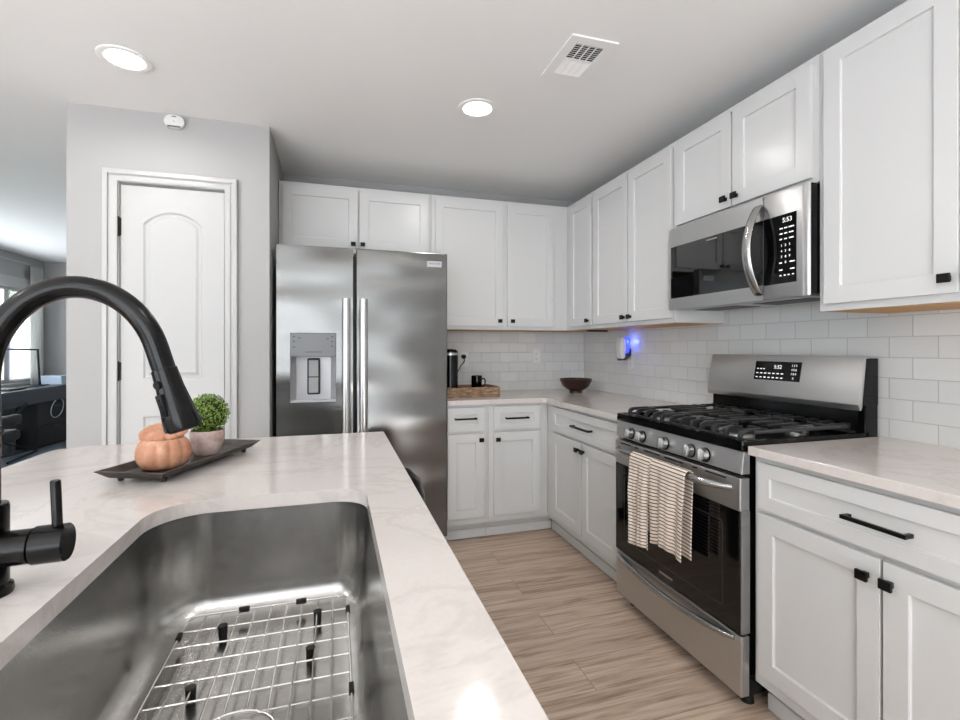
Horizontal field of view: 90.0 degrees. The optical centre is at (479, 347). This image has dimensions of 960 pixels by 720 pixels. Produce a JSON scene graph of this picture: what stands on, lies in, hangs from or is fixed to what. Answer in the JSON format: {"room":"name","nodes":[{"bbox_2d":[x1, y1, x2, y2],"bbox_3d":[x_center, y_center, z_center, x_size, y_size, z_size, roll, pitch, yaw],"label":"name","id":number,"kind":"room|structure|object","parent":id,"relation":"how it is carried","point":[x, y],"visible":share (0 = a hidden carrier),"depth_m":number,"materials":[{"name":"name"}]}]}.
{"room":"kitchen","nodes":[
{"label":"kitchen","id":0,"kind":"room"},
{"bbox_2d":[0,249,44,428],"bbox_3d":[-4.396,0.018,0.835,0.100,2.457,12.530,0,0,-17],"label":"wall","id":1,"kind":"structure","parent":0,"point":[7,267],"depth_m":6.17,"materials":[{"name":"grey paint"}]},
{"bbox_2d":[0,274,29,387],"bbox_3d":[-5.624,-0.183,5.023,0.100,1.440,3.320,0,0,-17],"label":"window","id":2,"kind":"structure","parent":1,"relation":"in","point":[6,280],"depth_m":6.03,"materials":[{"name":"grey paint"}]},
{"bbox_2d":[9,287,29,380],"bbox_3d":[-5.996,-0.177,6.269,0.025,1.188,0.420,0,0,-17],"label":"window blind","id":3,"kind":"object","parent":2,"relation":"attached to","point":[17,357],"visible":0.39,"depth_m":6.25,"materials":[{"name":"grey paint"}]},
{"bbox_2d":[0,256,43,268],"bbox_3d":[-5.548,-1.096,4.952,0.065,0.020,3.480,0,0,-17],"label":"curtain rod","id":4,"kind":"object","parent":1,"relation":"attached to","point":[0,256],"visible":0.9,"depth_m":6.19,"materials":[{"name":"grey paint"}]},
{"bbox_2d":[30,266,42,384],"bbox_3d":[-5.978,0.067,6.468,0.046,2.300,0.270,0,0,-17],"label":"curtain","id":5,"kind":"object","parent":4,"relation":"hanging from","point":[36,274],"visible":0.38,"depth_m":6.45,"materials":[{"name":"white fabric"}]},
{"bbox_2d":[45,262,65,374],"bbox_3d":[-4.820,0.018,7.197,2.753,2.457,0.100,0,0,-17],"label":"wall","id":6,"kind":"structure","parent":0,"point":[55,312],"depth_m":6.79,"materials":[{"name":"grey paint"}]},
{"bbox_2d":[66,102,271,447],"bbox_3d":[-1.607,0.018,2.543,0.920,2.457,0.110,0,0,-17],"label":"wall","id":7,"kind":"structure","parent":0,"point":[97,137],"depth_m":2.47,"materials":[{"name":"grey paint"}]},
{"bbox_2d":[102,167,237,444],"bbox_3d":[-1.605,0.174,2.531,0.608,2.145,0.134,0,0,-17],"label":"trim","id":8,"kind":"structure","parent":7,"relation":"attached to","point":[112,178],"depth_m":2.44,"materials":[{"name":"grey paint"}]},
{"bbox_2d":[117,184,224,443],"bbox_3d":[-1.593,0.204,2.477,0.486,2.062,0.105,0,0,-17],"label":"door","id":9,"kind":"structure","parent":7,"relation":"in","point":[173,240],"depth_m":2.50,"materials":[{"name":"grey paint"}]},
{"bbox_2d":[164,114,184,129],"bbox_3d":[-1.578,-1.166,2.479,0.092,0.066,0.028,0,0,-17],"label":"wall sensor","id":10,"kind":"object","parent":7,"relation":"attached to","point":[175,122],"visible":1,"depth_m":2.47,"materials":[{"name":"white plastic"}]},
{"bbox_2d":[272,137,283,436],"bbox_3d":[-1.321,0.018,3.016,0.100,2.457,0.632,0,0,-17],"label":"wall","id":11,"kind":"structure","parent":0,"point":[277,172],"depth_m":2.84,"materials":[{"name":"grey paint"}]},
{"bbox_2d":[1,441,780,719],"bbox_3d":[-1.507,1.295,1.651,6.105,0.104,12.630,0,0,-17],"label":"floor","id":12,"kind":"structure","parent":0,"point":[581,647],"depth_m":2.05,"materials":[{"name":"brown wood"}]},
{"bbox_2d":[1,440,14,456],"bbox_3d":[-5.496,1.112,5.500,0.270,0.262,0.270,0,0,-17],"label":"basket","id":13,"kind":"object","parent":12,"relation":"on","point":[5,449],"visible":0.3,"depth_m":5.47,"materials":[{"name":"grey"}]},
{"bbox_2d":[1,414,21,443],"bbox_3d":[-4.414,0.923,4.182,0.610,0.640,0.608,0,0,-17],"label":"office chair","id":14,"kind":"object","parent":12,"relation":"on","point":[7,435],"visible":0.69,"depth_m":4.28,"materials":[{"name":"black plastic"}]},
{"bbox_2d":[1,384,65,463],"bbox_3d":[-5.349,0.868,5.440,0.487,0.751,2.800,0,0,-17],"label":"desk","id":15,"kind":"object","parent":12,"relation":"on","point":[40,394],"visible":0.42,"depth_m":5.65,"materials":[{"name":"grey paint"}]},
{"bbox_2d":[1,387,26,390],"bbox_3d":[-5.497,0.481,5.573,0.220,0.022,0.320,0,0,-17],"label":"laptop","id":16,"kind":"object","parent":15,"relation":"on","point":[11,388],"visible":1,"depth_m":5.57,"materials":[{"name":"black plastic"}]},
{"bbox_2d":[7,348,48,387],"bbox_3d":[-5.667,0.248,5.997,0.120,0.488,0.750,0,0,-17],"label":"desk lamp","id":17,"kind":"object","parent":15,"relation":"on","point":[37,350],"visible":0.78,"depth_m":6.22,"materials":[{"name":"black metal"}]},
{"bbox_2d":[41,375,65,384],"bbox_3d":[-5.803,0.433,6.588,0.250,0.118,0.350,0,0,-17],"label":"storage box","id":18,"kind":"object","parent":15,"relation":"on","point":[47,379],"visible":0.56,"depth_m":6.45,"materials":[{"name":"blue plastic"}]},
{"bbox_2d":[50,399,63,417],"bbox_3d":[-5.416,0.775,6.151,0.043,0.233,0.290,0,0,-17],"label":"cable","id":19,"kind":"object","parent":15,"relation":"hanging from","point":[62,399],"visible":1,"depth_m":6.10,"materials":[{"name":"grey plastic"}]},
{"bbox_2d":[16,398,65,450],"bbox_3d":[-5.631,0.963,6.243,0.230,0.560,0.840,0,0,-17],"label":"drawer unit","id":20,"kind":"object","parent":12,"relation":"on","point":[37,427],"visible":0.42,"depth_m":5.95,"materials":[{"name":"black wood"}]},
{"bbox_2d":[276,244,446,535],"bbox_3d":[-0.755,0.322,3.113,0.990,1.821,0.692,0,0,-17],"label":"refrigerator","id":21,"kind":"object","parent":12,"relation":"on","point":[361,340],"visible":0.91,"depth_m":2.86,"materials":[{"name":"grey metal"}]},
{"bbox_2d":[404,467,425,504],"bbox_3d":[-0.406,0.901,2.248,0.304,0.692,0.304,0,0,-17],"label":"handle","id":22,"kind":"object","parent":12,"relation":"on","point":[415,479],"visible":0.12,"depth_m":2.22,"materials":[{"name":"black plastic"}]},
{"bbox_2d":[444,404,487,540],"bbox_3d":[-0.159,0.805,3.350,0.276,0.884,0.662,0,0,-17],"label":"base cabinet","id":23,"kind":"object","parent":12,"relation":"on","point":[467,425],"visible":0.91,"depth_m":3.07,"materials":[{"name":"grey paint"}]},
{"bbox_2d":[485,403,550,535],"bbox_3d":[0.200,0.805,3.458,0.472,0.884,0.662,0,0,-17],"label":"base cabinet","id":24,"kind":"object","parent":12,"relation":"on","point":[517,432],"visible":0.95,"depth_m":3.17,"materials":[{"name":"grey paint"}]},
{"bbox_2d":[548,403,621,581],"bbox_3d":[0.849,0.805,2.915,0.665,0.884,0.958,0,0,-17],"label":"base cabinet","id":25,"kind":"object","parent":12,"relation":"on","point":[581,445],"visible":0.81,"depth_m":2.74,"materials":[{"name":"grey paint"}]},
{"bbox_2d":[447,388,710,420],"bbox_3d":[0.456,0.348,3.084,1.302,0.030,1.508,0,0,-17],"label":"countertop","id":26,"kind":"structure","parent":25,"relation":"on","point":[604,404],"depth_m":3.10,"materials":[{"name":"white stone"}]},
{"bbox_2d":[447,384,499,397],"bbox_3d":[-0.092,0.299,3.350,0.400,0.068,0.270,0,0,-17],"label":"wooden tray","id":27,"kind":"object","parent":26,"relation":"on","point":[463,391],"visible":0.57,"depth_m":3.23,"materials":[{"name":"brown wood"}]},
{"bbox_2d":[447,349,465,387],"bbox_3d":[-0.195,0.163,3.477,0.134,0.312,0.437,0,0,7],"label":"coffee maker","id":28,"kind":"object","parent":27,"relation":"on","point":[452,354],"visible":0.59,"depth_m":3.27,"materials":[{"name":"black plastic"}]},
{"bbox_2d":[471,375,485,386],"bbox_3d":[-0.014,0.256,3.358,0.096,0.126,0.076,0,0,15],"label":"mug","id":29,"kind":"object","parent":27,"relation":"on","point":[476,380],"visible":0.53,"depth_m":3.33,"materials":[{"name":"black ceramic"}]},
{"bbox_2d":[560,378,591,392],"bbox_3d":[0.719,0.281,3.599,0.240,0.104,0.240,0,0,-17],"label":"bowl","id":30,"kind":"object","parent":26,"relation":"on","point":[575,385],"visible":1,"depth_m":3.52,"materials":[{"name":"brown wood"}]},
{"bbox_2d":[615,354,877,704],"bbox_3d":[1.051,0.640,2.077,0.722,1.214,0.763,0,0,-17],"label":"gas range","id":31,"kind":"object","parent":12,"relation":"on","point":[706,603],"visible":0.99,"depth_m":1.85,"materials":[{"name":"silver metal"}]},
{"bbox_2d":[628,451,652,549],"bbox_3d":[0.690,0.652,2.045,0.061,0.394,0.140,0,0,-17],"label":"dish towel","id":32,"kind":"object","parent":31,"relation":"hanging from","point":[639,464],"visible":0.87,"depth_m":2.03,"materials":[{"name":"fabric"}]},
{"bbox_2d":[649,458,693,562],"bbox_3d":[0.741,0.627,1.880,0.058,0.343,0.206,0,0,-17],"label":"dish towel","id":33,"kind":"object","parent":31,"relation":"hanging from","point":[670,493],"visible":0.98,"depth_m":1.84,"materials":[{"name":"fabric"}]},
{"bbox_2d":[617,403,868,451],"bbox_3d":[1.070,0.320,2.082,0.604,0.068,0.761,0,0,-17],"label":"cooktop","id":34,"kind":"object","parent":31,"relation":"in","point":[724,427],"depth_m":1.91,"materials":[{"name":"black metal"}]},
{"bbox_2d":[756,457,959,719],"bbox_3d":[1.338,0.805,1.288,0.665,0.884,0.900,0,0,-17],"label":"base cabinet","id":35,"kind":"object","parent":12,"relation":"on","point":[858,585],"visible":0.96,"depth_m":1.32,"materials":[{"name":"grey paint"}]},
{"bbox_2d":[748,436,959,509],"bbox_3d":[1.343,0.348,1.291,0.636,0.030,0.900,0,0,-17],"label":"countertop","id":36,"kind":"structure","parent":35,"relation":"on","point":[923,471],"depth_m":1.41,"materials":[{"name":"white stone"}]},
{"bbox_3d":[-0.400,0.805,0.496,0.760,0.884,2.540,0,0,-17],"label":"cabinet","id":37,"kind":"object","parent":12,"relation":"on","visible":0},
{"bbox_2d":[0,432,548,719],"bbox_3d":[-0.508,0.348,0.471,1.068,0.030,2.695,0,0,-17],"label":"countertop","id":38,"kind":"structure","parent":37,"relation":"on","point":[453,661],"depth_m":0.89,"materials":[{"name":"white stone"}]},
{"bbox_2d":[0,276,201,598],"bbox_3d":[-0.560,0.115,0.686,0.285,0.436,0.059,0,0,-21],"label":"faucet","id":39,"kind":"object","parent":38,"relation":"on","point":[54,542],"visible":1,"depth_m":0.67,"materials":[{"name":"black metal"}]},
{"bbox_2d":[94,439,259,481],"bbox_3d":[-0.830,0.317,1.371,0.183,0.032,0.429,0,0,5],"label":"serving tray","id":40,"kind":"object","parent":38,"relation":"on","point":[130,469],"visible":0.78,"depth_m":1.25,"materials":[{"name":"brown wood"}]},
{"bbox_2d":[134,422,191,470],"bbox_3d":[-0.839,0.255,1.277,0.125,0.120,0.138,0,0,-17],"label":"pumpkin","id":41,"kind":"object","parent":40,"relation":"on","point":[156,450],"visible":0.78,"depth_m":1.24,"materials":[{"name":"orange ceramic"}]},
{"bbox_2d":[189,427,224,455],"bbox_3d":[-0.816,0.280,1.436,0.093,0.071,0.093,0,0,-17],"label":"pot","id":42,"kind":"object","parent":40,"relation":"on","point":[205,441],"depth_m":1.40,"materials":[{"name":"beige ceramic"}]},
{"bbox_2d":[189,393,230,455],"bbox_3d":[-0.815,0.225,1.436,0.125,0.182,0.123,0,0,-17],"label":"topiary","id":43,"kind":"object","parent":40,"relation":"on","point":[206,438],"visible":0.73,"depth_m":1.41,"materials":[{"name":"green plant"}]},
{"bbox_2d":[0,502,407,719],"bbox_3d":[-0.363,0.476,0.697,0.474,0.224,0.868,0,0,-17],"label":"sink","id":44,"kind":"object","parent":38,"relation":"in","point":[99,658],"visible":0.8,"depth_m":0.91,"materials":[{"name":"silver metal"}]},
{"bbox_2d":[133,595,354,719],"bbox_3d":[-0.346,0.572,0.690,0.325,0.030,0.757,0,0,-17],"label":"grid","id":45,"kind":"object","parent":44,"relation":"in","point":[190,690],"visible":1,"depth_m":0.85,"materials":[{"name":"silver metal"}]},
{"bbox_2d":[284,174,574,500],"bbox_3d":[-0.272,0.018,3.714,2.352,2.457,0.100,0,0,-17],"label":"wall","id":46,"kind":"structure","parent":0,"point":[287,177],"depth_m":3.63,"materials":[{"name":"grey paint"}]},
{"bbox_2d":[279,180,430,256],"bbox_3d":[-0.845,-0.841,3.304,0.975,0.440,0.356,0,0,-17],"label":"upper cabinet","id":47,"kind":"object","parent":46,"relation":"attached to","point":[310,214],"visible":0.9,"depth_m":3.15,"materials":[{"name":"grey paint"}]},
{"bbox_2d":[431,195,586,331],"bbox_3d":[0.271,-0.595,3.639,1.350,0.932,0.356,0,0,-17],"label":"upper cabinet","id":48,"kind":"object","parent":46,"relation":"attached to","point":[507,261],"visible":0.84,"depth_m":3.45,"materials":[{"name":"grey paint"}]},
{"bbox_2d":[447,331,583,389],"bbox_3d":[0.216,0.090,3.804,1.365,0.486,0.008,0,0,-17],"label":"tiled wall","id":49,"kind":"structure","parent":46,"relation":"attached to","point":[504,359],"depth_m":3.83,"materials":[{"name":"white tile"}]},
{"bbox_2d":[459,352,467,366],"bbox_3d":[-0.125,0.087,3.692,0.072,0.118,0.008,0,0,-17],"label":"outlet","id":50,"kind":"object","parent":49,"relation":"attached to","point":[465,364],"visible":0.88,"depth_m":3.69,"materials":[{"name":"white plastic"}]},
{"bbox_2d":[532,349,539,363],"bbox_3d":[0.454,0.067,3.866,0.072,0.118,0.008,0,0,-17],"label":"outlet","id":51,"kind":"object","parent":49,"relation":"attached to","point":[535,352],"visible":1,"depth_m":3.86,"materials":[{"name":"white plastic"}]},
{"bbox_2d":[0,0,906,262],"bbox_3d":[-1.507,-1.260,1.651,6.105,0.100,12.630,0,0,-17],"label":"ceiling","id":52,"kind":"structure","parent":0,"point":[373,91],"depth_m":2.15,"materials":[{"name":"white paint"}]},
{"bbox_2d":[95,44,152,72],"bbox_3d":[-1.487,-1.203,2.010,0.196,0.014,0.196,0,0,-17],"label":"recessed light","id":53,"kind":"object","parent":52,"relation":"in","point":[122,58],"visible":1,"depth_m":1.99,"materials":[{"name":"white plastic"}]},
{"bbox_2d":[458,98,496,117],"bbox_3d":[-0.013,-1.203,2.424,0.196,0.014,0.196,0,0,-17],"label":"recessed light","id":54,"kind":"object","parent":52,"relation":"in","point":[475,107],"visible":1,"depth_m":2.40,"materials":[{"name":"white plastic"}]},
{"bbox_2d":[541,33,618,83],"bbox_3d":[0.411,-1.205,2.014,0.204,0.008,0.294,0,0,-17],"label":"ceiling vent","id":55,"kind":"object","parent":52,"relation":"in","point":[580,56],"visible":1,"depth_m":1.99,"materials":[{"name":"white"}]},
{"bbox_3d":[2.023,0.019,0.339,0.100,2.457,7.885,0,0,-17],"label":"wall","id":56,"kind":"structure","parent":0,"visible":0},
{"bbox_2d":[675,54,819,227],"bbox_3d":[1.243,-0.830,2.134,0.361,0.462,0.762,0,0,-17],"label":"upper cabinet","id":57,"kind":"object","parent":56,"relation":"attached to","point":[767,143],"visible":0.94,"depth_m":1.98,"materials":[{"name":"grey paint"}]},
{"bbox_2d":[668,182,819,310],"bbox_3d":[1.201,-0.393,2.121,0.428,0.408,0.757,0,0,-17],"label":"microwave","id":58,"kind":"object","parent":57,"relation":"attached to","point":[764,252],"visible":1,"depth_m":1.94,"materials":[{"name":"silver metal"}]},
{"bbox_2d":[584,303,959,448],"bbox_3d":[1.339,0.167,2.427,0.008,0.760,3.277,0,0,-17],"label":"tiled wall","id":59,"kind":"structure","parent":56,"relation":"attached to","point":[917,353],"depth_m":2.04,"materials":[{"name":"white tile"}]},
{"bbox_2d":[567,191,631,330],"bbox_3d":[0.842,-0.595,3.468,0.361,0.932,0.390,0,0,-17],"label":"upper cabinet","id":60,"kind":"object","parent":59,"relation":"attached to","point":[580,213],"visible":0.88,"depth_m":3.40,"materials":[{"name":"grey paint"}]},
{"bbox_2d":[587,330,607,331],"bbox_3d":[0.843,-0.122,3.449,0.150,0.012,0.040,0,0,-17],"label":"light","id":61,"kind":"object","parent":60,"relation":"attached to","point":[587,330],"visible":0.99,"depth_m":3.43,"materials":[{"name":"black plastic"}]},
{"bbox_2d":[616,337,630,360],"bbox_3d":[0.999,0.005,3.339,0.092,0.163,0.060,0,0,-17],"label":"air freshener","id":62,"kind":"object","parent":59,"relation":"attached to","point":[623,352],"visible":1,"depth_m":3.32,"materials":[{"name":"white plastic"}]},
{"bbox_2d":[624,337,628,352],"bbox_3d":[1.018,-0.018,3.344,0.033,0.110,0.038,0,0,-17],"label":"night light","id":63,"kind":"object","parent":62,"relation":"attached to","point":[626,340],"depth_m":3.32,"materials":[{"name":"blue plastic"}]},
{"bbox_2d":[628,353,633,369],"bbox_3d":[1.052,0.092,3.350,0.008,0.118,0.072,0,0,-17],"label":"outlet","id":64,"kind":"object","parent":59,"relation":"attached to","point":[631,358],"visible":0.91,"depth_m":3.34,"materials":[{"name":"white plastic"}]},
{"bbox_2d":[593,141,723,328],"bbox_3d":[1.015,-0.595,2.890,0.361,0.932,0.815,0,0,-17],"label":"upper cabinet","id":65,"kind":"object","parent":59,"relation":"attached to","point":[634,212],"visible":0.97,"depth_m":2.75,"materials":[{"name":"grey paint"}]},
{"bbox_2d":[820,0,959,313],"bbox_3d":[1.482,-0.595,1.337,0.361,0.932,0.900,0,0,-17],"label":"upper cabinet","id":66,"kind":"object","parent":59,"relation":"attached to","point":[890,89],"visible":1,"depth_m":1.49,"materials":[{"name":"grey paint"}]},
{"label":"outside","id":67,"kind":"structure","parent":0,"visible":0},
{"bbox_3d":[-19.169,1.347,4.679,25.980,0.100,60.000,0,0,-17],"label":"ground","id":68,"kind":"structure","parent":67,"visible":0},
{"bbox_2d":[9,333,22,378],"bbox_3d":[-17.056,-0.053,11.580,4.600,2.600,10.400,0,0,-17],"label":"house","id":69,"kind":"structure","parent":68,"relation":"on","point":[17,333],"depth_m":16.90,"materials":[{"name":"white"}]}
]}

